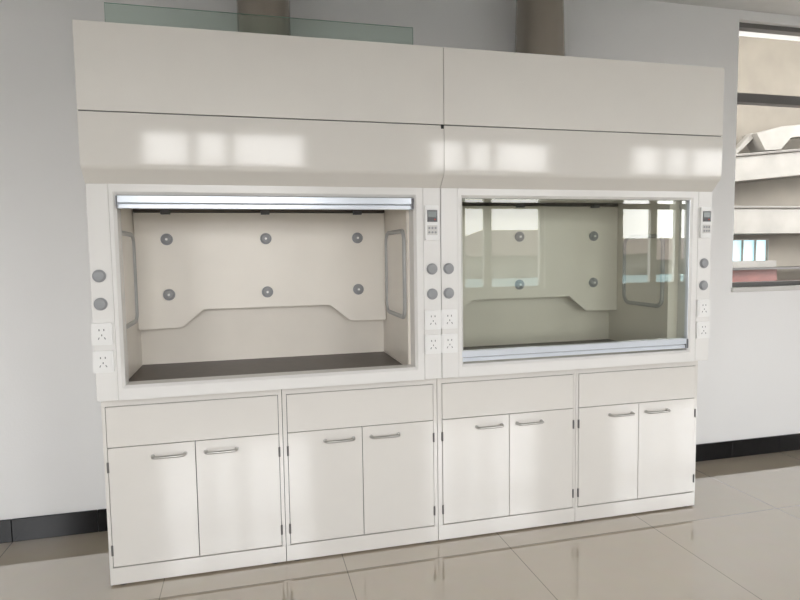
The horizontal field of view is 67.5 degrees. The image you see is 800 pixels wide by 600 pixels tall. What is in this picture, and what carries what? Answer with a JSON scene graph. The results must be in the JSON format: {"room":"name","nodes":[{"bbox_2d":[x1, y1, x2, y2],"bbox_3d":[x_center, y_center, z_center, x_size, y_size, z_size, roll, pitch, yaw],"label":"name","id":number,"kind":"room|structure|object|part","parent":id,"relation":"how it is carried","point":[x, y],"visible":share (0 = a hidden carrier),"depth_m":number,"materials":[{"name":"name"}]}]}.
{"room":"science laboratory","nodes":[
{"label":"science laboratory","id":0,"kind":"room"},
{"bbox_2d":[0,0,799,519],"bbox_3d":[0.958,-0.369,3.821,13.400,2.990,0.250,-2,4,-14],"label":"wall","id":1,"kind":"structure","parent":0,"point":[52,454],"depth_m":3.09,"materials":[{"name":"paint"}]},
{"bbox_2d":[0,433,799,542],"bbox_3d":[1.011,1.072,3.803,12.998,0.118,0.012,-2,4,-14],"label":"baseboard","id":2,"kind":"structure","parent":1,"relation":"attached to","point":[90,521],"depth_m":3.13,"materials":[{"name":"black tile"}]},
{"bbox_2d":[731,285,799,291],"bbox_3d":[3.176,-0.107,4.368,1.990,0.030,0.225,-2,4,-14],"label":"trim","id":3,"kind":"structure","parent":1,"relation":"attached to","point":[787,287],"depth_m":4.08,"materials":[{"name":"white stone"}]},
{"bbox_2d":[732,22,799,286],"bbox_3d":[3.163,-0.996,4.282,1.960,1.755,0.060,-2,4,-14],"label":"window","id":4,"kind":"structure","parent":1,"relation":"in","point":[742,98],"depth_m":4.07,"materials":[{"name":"clear glass"},{"name":"aluminium"}]},
{"bbox_2d":[0,450,799,599],"bbox_3d":[1.708,1.402,1.093,13.400,0.150,6.140,-2,4,-14],"label":"floor","id":5,"kind":"structure","parent":0,"point":[739,539],"depth_m":2.76,"materials":[{"name":"beige tile"}]},
{"bbox_2d":[101,389,285,584],"bbox_3d":[-0.970,0.805,2.933,0.756,0.841,0.617,-2,4,-14],"label":"base cabinet","id":6,"kind":"object","parent":5,"relation":"on","point":[194,484],"visible":0.99,"depth_m":2.67,"materials":[{"name":"metal"}]},
{"bbox_3d":[-1.081,0.896,2.637,0.356,0.528,0.014,-2,4,-14],"label":"cabinet door","id":7,"kind":"part","parent":6,"relation":"part of","materials":[{"name":"metal"}]},
{"bbox_3d":[-1.011,0.682,2.614,0.152,0.018,0.036,-2,4,-14],"label":"door handle","id":8,"kind":"part","parent":6,"relation":"part of","materials":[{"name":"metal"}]},
{"bbox_3d":[-0.910,0.536,2.655,0.721,0.176,0.014,-2,4,-14],"label":"drawer","id":9,"kind":"part","parent":6,"relation":"part of","materials":[{"name":"metal"}]},
{"bbox_3d":[-0.798,0.675,2.668,0.152,0.018,0.036,-2,4,-14],"label":"door handle","id":10,"kind":"part","parent":6,"relation":"part of","materials":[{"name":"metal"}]},
{"bbox_3d":[-0.730,0.884,2.726,0.362,0.528,0.014,-2,4,-14],"label":"cabinet door","id":11,"kind":"part","parent":6,"relation":"part of","materials":[{"name":"metal"}]},
{"bbox_2d":[72,20,443,401],"bbox_3d":[-0.616,-0.376,2.891,1.503,1.508,0.739,-2,4,-14],"label":"fume hood","id":12,"kind":"object","parent":6,"relation":"on","point":[263,210],"visible":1,"depth_m":2.64,"materials":[{"name":"metal"}]},
{"bbox_3d":[-1.225,-0.098,2.433,0.052,0.052,0.012,-2,4,-14],"label":"control knob","id":13,"kind":"part","parent":12,"relation":"part of","materials":[{"name":"grey plastic"}]},
{"bbox_3d":[-1.223,0.017,2.442,0.052,0.052,0.012,-2,4,-14],"label":"control knob","id":14,"kind":"part","parent":12,"relation":"part of","materials":[{"name":"grey plastic"}]},
{"bbox_2d":[91,323,112,345],"bbox_3d":[-1.221,0.140,2.451,0.080,0.090,0.013,-2,4,-14],"label":"power socket","id":15,"kind":"object","parent":12,"relation":"attached to","point":[101,333],"depth_m":2.45,"materials":[{"name":"white plastic"}]},
{"bbox_3d":[-1.227,-0.027,2.480,0.084,0.893,0.070,-2,4,-14],"label":"post","id":16,"kind":"part","parent":12,"relation":"part of","materials":[{"name":"metal"}]},
{"bbox_2d":[92,350,114,372],"bbox_3d":[-1.220,0.254,2.459,0.080,0.090,0.013,-2,4,-14],"label":"power socket","id":17,"kind":"object","parent":12,"relation":"attached to","point":[103,360],"depth_m":2.46,"materials":[{"name":"white plastic"}]},
{"bbox_3d":[-1.258,-0.094,2.752,0.002,0.412,0.372,-2,4,-14],"label":"viewing pane","id":18,"kind":"part","parent":12,"relation":"part of","materials":[{"name":"clear glass"}]},
{"bbox_3d":[-0.533,-0.934,2.500,1.498,0.339,0.016,-2,4,-14],"label":"panel","id":19,"kind":"part","parent":12,"relation":"part of","materials":[{"name":"metal"}]},
{"bbox_2d":[104,2,412,29],"bbox_3d":[-0.589,-1.193,2.680,1.343,0.154,0.008,-2,4,-14],"label":"sheet","id":20,"kind":"object","parent":12,"relation":"on","point":[104,2],"visible":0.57,"depth_m":2.65,"materials":[{"name":"glass"}]},
{"bbox_2d":[237,0,290,35],"bbox_3d":[-0.673,-1.456,2.948,0.280,0.640,0.280,-2,4,-14],"label":"duct","id":21,"kind":"object","parent":12,"relation":"on","point":[266,24],"visible":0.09,"depth_m":2.85,"materials":[{"name":"grey metal"}]},
{"bbox_3d":[-0.552,-0.423,2.611,1.264,0.052,0.038,-2,4,-14],"label":"sash rail","id":22,"kind":"part","parent":12,"relation":"part of","materials":[{"name":"metal"}]},
{"bbox_2d":[129,351,401,381],"bbox_3d":[-0.645,0.344,2.992,1.280,0.022,0.540,-2,4,-14],"label":"countertop","id":23,"kind":"structure","parent":12,"relation":"on","point":[367,359],"depth_m":3.01,"materials":[{"name":"plastic"}]},
{"bbox_3d":[-0.022,-0.136,3.065,0.002,0.412,0.372,-2,4,-14],"label":"viewing pane","id":24,"kind":"part","parent":12,"relation":"part of","materials":[{"name":"clear glass"}]},
{"bbox_3d":[0.143,-0.074,2.827,0.084,0.893,0.070,-2,4,-14],"label":"post","id":25,"kind":"part","parent":12,"relation":"part of","materials":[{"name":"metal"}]},
{"bbox_3d":[0.150,-0.144,2.781,0.052,0.052,0.012,-2,4,-14],"label":"control knob","id":26,"kind":"part","parent":12,"relation":"part of","materials":[{"name":"grey plastic"}]},
{"bbox_2d":[424,310,440,329],"bbox_3d":[0.154,0.093,2.799,0.080,0.090,0.013,-2,4,-14],"label":"power socket","id":27,"kind":"object","parent":12,"relation":"attached to","point":[432,318],"depth_m":2.79,"materials":[{"name":"white plastic"}]},
{"bbox_3d":[0.152,-0.028,2.790,0.052,0.052,0.012,-2,4,-14],"label":"control knob","id":28,"kind":"part","parent":12,"relation":"part of","materials":[{"name":"grey plastic"}]},
{"bbox_2d":[424,334,441,353],"bbox_3d":[0.155,0.208,2.807,0.080,0.090,0.013,-2,4,-14],"label":"power socket","id":29,"kind":"object","parent":12,"relation":"attached to","point":[432,342],"depth_m":2.80,"materials":[{"name":"white plastic"}]},
{"bbox_2d":[281,379,437,560],"bbox_3d":[-0.242,0.780,3.118,0.742,0.841,0.617,-2,4,-14],"label":"base cabinet","id":30,"kind":"object","parent":5,"relation":"on","point":[360,460],"visible":0.98,"depth_m":2.85,"materials":[{"name":"metal"}]},
{"bbox_3d":[-0.347,0.871,2.823,0.346,0.528,0.014,-2,4,-14],"label":"cabinet door","id":31,"kind":"part","parent":30,"relation":"part of","materials":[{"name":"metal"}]},
{"bbox_3d":[-0.281,0.657,2.798,0.152,0.018,0.036,-2,4,-14],"label":"door handle","id":32,"kind":"part","parent":30,"relation":"part of","materials":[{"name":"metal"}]},
{"bbox_3d":[-0.180,0.511,2.840,0.701,0.176,0.014,-2,4,-14],"label":"drawer","id":33,"kind":"part","parent":30,"relation":"part of","materials":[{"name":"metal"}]},
{"bbox_3d":[-0.068,0.650,2.852,0.152,0.018,0.036,-2,4,-14],"label":"door handle","id":34,"kind":"part","parent":30,"relation":"part of","materials":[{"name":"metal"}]},
{"bbox_3d":[-0.006,0.860,2.909,0.352,0.528,0.014,-2,4,-14],"label":"cabinet door","id":35,"kind":"part","parent":30,"relation":"part of","materials":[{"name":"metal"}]},
{"bbox_2d":[437,369,575,539],"bbox_3d":[0.486,0.755,3.302,0.755,0.841,0.617,-2,4,-14],"label":"base cabinet","id":36,"kind":"object","parent":5,"relation":"on","point":[506,442],"visible":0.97,"depth_m":3.03,"materials":[{"name":"metal"}]},
{"bbox_3d":[0.382,0.846,3.008,0.354,0.528,0.014,-2,4,-14],"label":"cabinet door","id":37,"kind":"part","parent":36,"relation":"part of","materials":[{"name":"metal"}]},
{"bbox_3d":[0.451,0.632,2.984,0.152,0.018,0.036,-2,4,-14],"label":"door handle","id":38,"kind":"part","parent":36,"relation":"part of","materials":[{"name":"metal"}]},
{"bbox_3d":[0.552,0.486,3.025,0.715,0.176,0.014,-2,4,-14],"label":"drawer","id":39,"kind":"part","parent":36,"relation":"part of","materials":[{"name":"metal"}]},
{"bbox_3d":[0.664,0.625,3.038,0.152,0.018,0.036,-2,4,-14],"label":"door handle","id":40,"kind":"part","parent":36,"relation":"part of","materials":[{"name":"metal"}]},
{"bbox_3d":[0.730,0.834,3.096,0.358,0.528,0.014,-2,4,-14],"label":"cabinet door","id":41,"kind":"part","parent":36,"relation":"part of","materials":[{"name":"metal"}]},
{"bbox_2d":[440,47,723,377],"bbox_3d":[0.837,-0.426,3.260,1.503,1.508,0.737,-2,4,-14],"label":"fume hood","id":42,"kind":"object","parent":36,"relation":"on","point":[576,192],"visible":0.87,"depth_m":3.02,"materials":[{"name":"metal"}]},
{"bbox_3d":[0.230,-0.032,2.810,0.052,0.052,0.012,-2,4,-14],"label":"control knob","id":43,"kind":"part","parent":42,"relation":"part of","materials":[{"name":"grey plastic"}]},
{"bbox_3d":[0.229,-0.147,2.801,0.052,0.052,0.012,-2,4,-14],"label":"control knob","id":44,"kind":"part","parent":42,"relation":"part of","materials":[{"name":"grey plastic"}]},
{"bbox_2d":[441,333,457,352],"bbox_3d":[0.234,0.205,2.827,0.080,0.090,0.013,-2,4,-14],"label":"power socket","id":45,"kind":"object","parent":42,"relation":"attached to","point":[449,341],"depth_m":2.82,"materials":[{"name":"white plastic"}]},
{"bbox_2d":[441,309,457,328],"bbox_3d":[0.232,0.090,2.819,0.080,0.090,0.013,-2,4,-14],"label":"power socket","id":46,"kind":"object","parent":42,"relation":"attached to","point":[449,317],"depth_m":2.81,"materials":[{"name":"white plastic"}]},
{"bbox_3d":[0.226,-0.077,2.848,0.084,0.893,0.070,-2,4,-14],"label":"post","id":47,"kind":"part","parent":42,"relation":"part of","materials":[{"name":"metal"}]},
{"bbox_2d":[463,339,615,349],"bbox_3d":[0.784,0.295,3.353,1.230,0.022,0.540,-2,4,-14],"label":"countertop","id":48,"kind":"structure","parent":42,"relation":"on","point":[601,340],"depth_m":3.58,"materials":[{"name":"plastic"}]},
{"bbox_2d":[515,0,564,55],"bbox_3d":[0.774,-1.506,3.314,0.310,0.640,0.310,-2,4,-14],"label":"duct","id":49,"kind":"object","parent":42,"relation":"on","point":[539,27],"visible":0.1,"depth_m":3.20,"materials":[{"name":"grey metal"}]},
{"bbox_3d":[0.902,0.250,3.031,1.284,0.052,0.038,-2,4,-14],"label":"sash rail","id":50,"kind":"part","parent":42,"relation":"part of","materials":[{"name":"metal"}]},
{"bbox_3d":[0.920,-0.983,2.868,1.498,0.339,0.016,-2,4,-14],"label":"panel","id":51,"kind":"part","parent":42,"relation":"part of","materials":[{"name":"metal"}]},
{"bbox_3d":[1.386,-0.168,3.412,0.002,0.377,0.332,-2,4,-14],"label":"viewing pane","id":52,"kind":"part","parent":42,"relation":"part of","materials":[{"name":"clear glass"}]},
{"bbox_2d":[696,321,709,338],"bbox_3d":[1.609,0.158,3.175,0.080,0.090,0.013,-2,4,-14],"label":"power socket","id":53,"kind":"object","parent":42,"relation":"attached to","point":[702,327],"depth_m":3.17,"materials":[{"name":"white plastic"}]},
{"bbox_2d":[696,299,710,316],"bbox_3d":[1.607,0.043,3.167,0.080,0.090,0.013,-2,4,-14],"label":"power socket","id":54,"kind":"object","parent":42,"relation":"attached to","point":[702,305],"depth_m":3.16,"materials":[{"name":"white plastic"}]},
{"bbox_3d":[1.596,-0.123,3.195,0.084,0.893,0.070,-2,4,-14],"label":"post","id":55,"kind":"part","parent":42,"relation":"part of","materials":[{"name":"metal"}]},
{"bbox_3d":[1.605,-0.077,3.158,0.052,0.052,0.012,-2,4,-14],"label":"control knob","id":56,"kind":"part","parent":42,"relation":"part of","materials":[{"name":"grey plastic"}]},
{"bbox_3d":[1.603,-0.194,3.149,0.052,0.052,0.012,-2,4,-14],"label":"control knob","id":57,"kind":"part","parent":42,"relation":"part of","materials":[{"name":"grey plastic"}]},
{"bbox_2d":[575,361,697,520],"bbox_3d":[1.216,0.731,3.486,0.745,0.841,0.617,-2,4,-14],"label":"base cabinet","id":58,"kind":"object","parent":5,"relation":"on","point":[635,425],"visible":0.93,"depth_m":3.22,"materials":[{"name":"metal"}]},
{"bbox_3d":[1.109,0.822,3.192,0.358,0.528,0.014,-2,4,-14],"label":"cabinet door","id":59,"kind":"part","parent":58,"relation":"part of","materials":[{"name":"metal"}]},
{"bbox_3d":[1.181,0.607,3.168,0.152,0.018,0.036,-2,4,-14],"label":"door handle","id":60,"kind":"part","parent":58,"relation":"part of","materials":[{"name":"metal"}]},
{"bbox_3d":[1.277,0.461,3.208,0.714,0.176,0.014,-2,4,-14],"label":"drawer","id":61,"kind":"part","parent":58,"relation":"part of","materials":[{"name":"metal"}]},
{"bbox_3d":[1.394,0.600,3.222,0.152,0.018,0.036,-2,4,-14],"label":"door handle","id":62,"kind":"part","parent":58,"relation":"part of","materials":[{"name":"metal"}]},
{"bbox_3d":[1.457,0.810,3.280,0.353,0.528,0.014,-2,4,-14],"label":"cabinet door","id":63,"kind":"part","parent":58,"relation":"part of","materials":[{"name":"metal"}]},
{"bbox_2d":[649,0,799,15],"bbox_3d":[1.662,-1.729,0.856,13.400,0.150,6.140,-2,4,-14],"label":"ceiling","id":64,"kind":"structure","parent":0,"point":[786,7],"depth_m":3.82,"materials":[{"name":"paint"}]},
{"bbox_2d":[733,36,799,279],"bbox_3d":[6.331,-1.842,8.900,14.000,5.000,0.200,-2,4,-14],"label":"wall","id":65,"kind":"structure","parent":0,"point":[768,66],"depth_m":8.47,"materials":[{"name":"white paint"}]},
{"bbox_2d":[732,266,799,281],"bbox_3d":[7.403,0.051,8.995,10.000,1.180,0.390,-2,4,-14],"label":"wall rail","id":66,"kind":"object","parent":65,"relation":"attached to","point":[752,274],"visible":0.17,"depth_m":8.22,"materials":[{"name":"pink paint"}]},
{"bbox_2d":[733,239,775,267],"bbox_3d":[4.523,-0.647,8.312,1.570,0.400,0.190,-2,4,-14],"label":"glazing","id":67,"kind":"object","parent":66,"relation":"on","point":[747,253],"visible":0.36,"depth_m":8.47,"materials":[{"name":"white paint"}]},
{"bbox_2d":[734,206,799,234],"bbox_3d":[7.388,-1.180,8.887,10.000,0.370,0.420,-2,4,-14],"label":"roof beam","id":68,"kind":"structure","parent":65,"relation":"attached to","point":[748,220],"depth_m":8.09,"materials":[{"name":"white paint"}]},
{"bbox_2d":[735,149,799,182],"bbox_3d":[7.389,-2.143,8.756,10.000,1.308,0.540,-2,4,-14],"label":"roof beam","id":69,"kind":"structure","parent":65,"relation":"attached to","point":[768,165],"depth_m":7.91,"materials":[{"name":"white paint"}]},
{"bbox_2d":[736,125,799,153],"bbox_3d":[5.316,-2.176,8.079,2.148,0.579,0.240,-2,4,-14],"label":"strut","id":70,"kind":"object","parent":69,"relation":"attached to","point":[774,139],"visible":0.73,"depth_m":7.88,"materials":[{"name":"white paint"}]}
]}

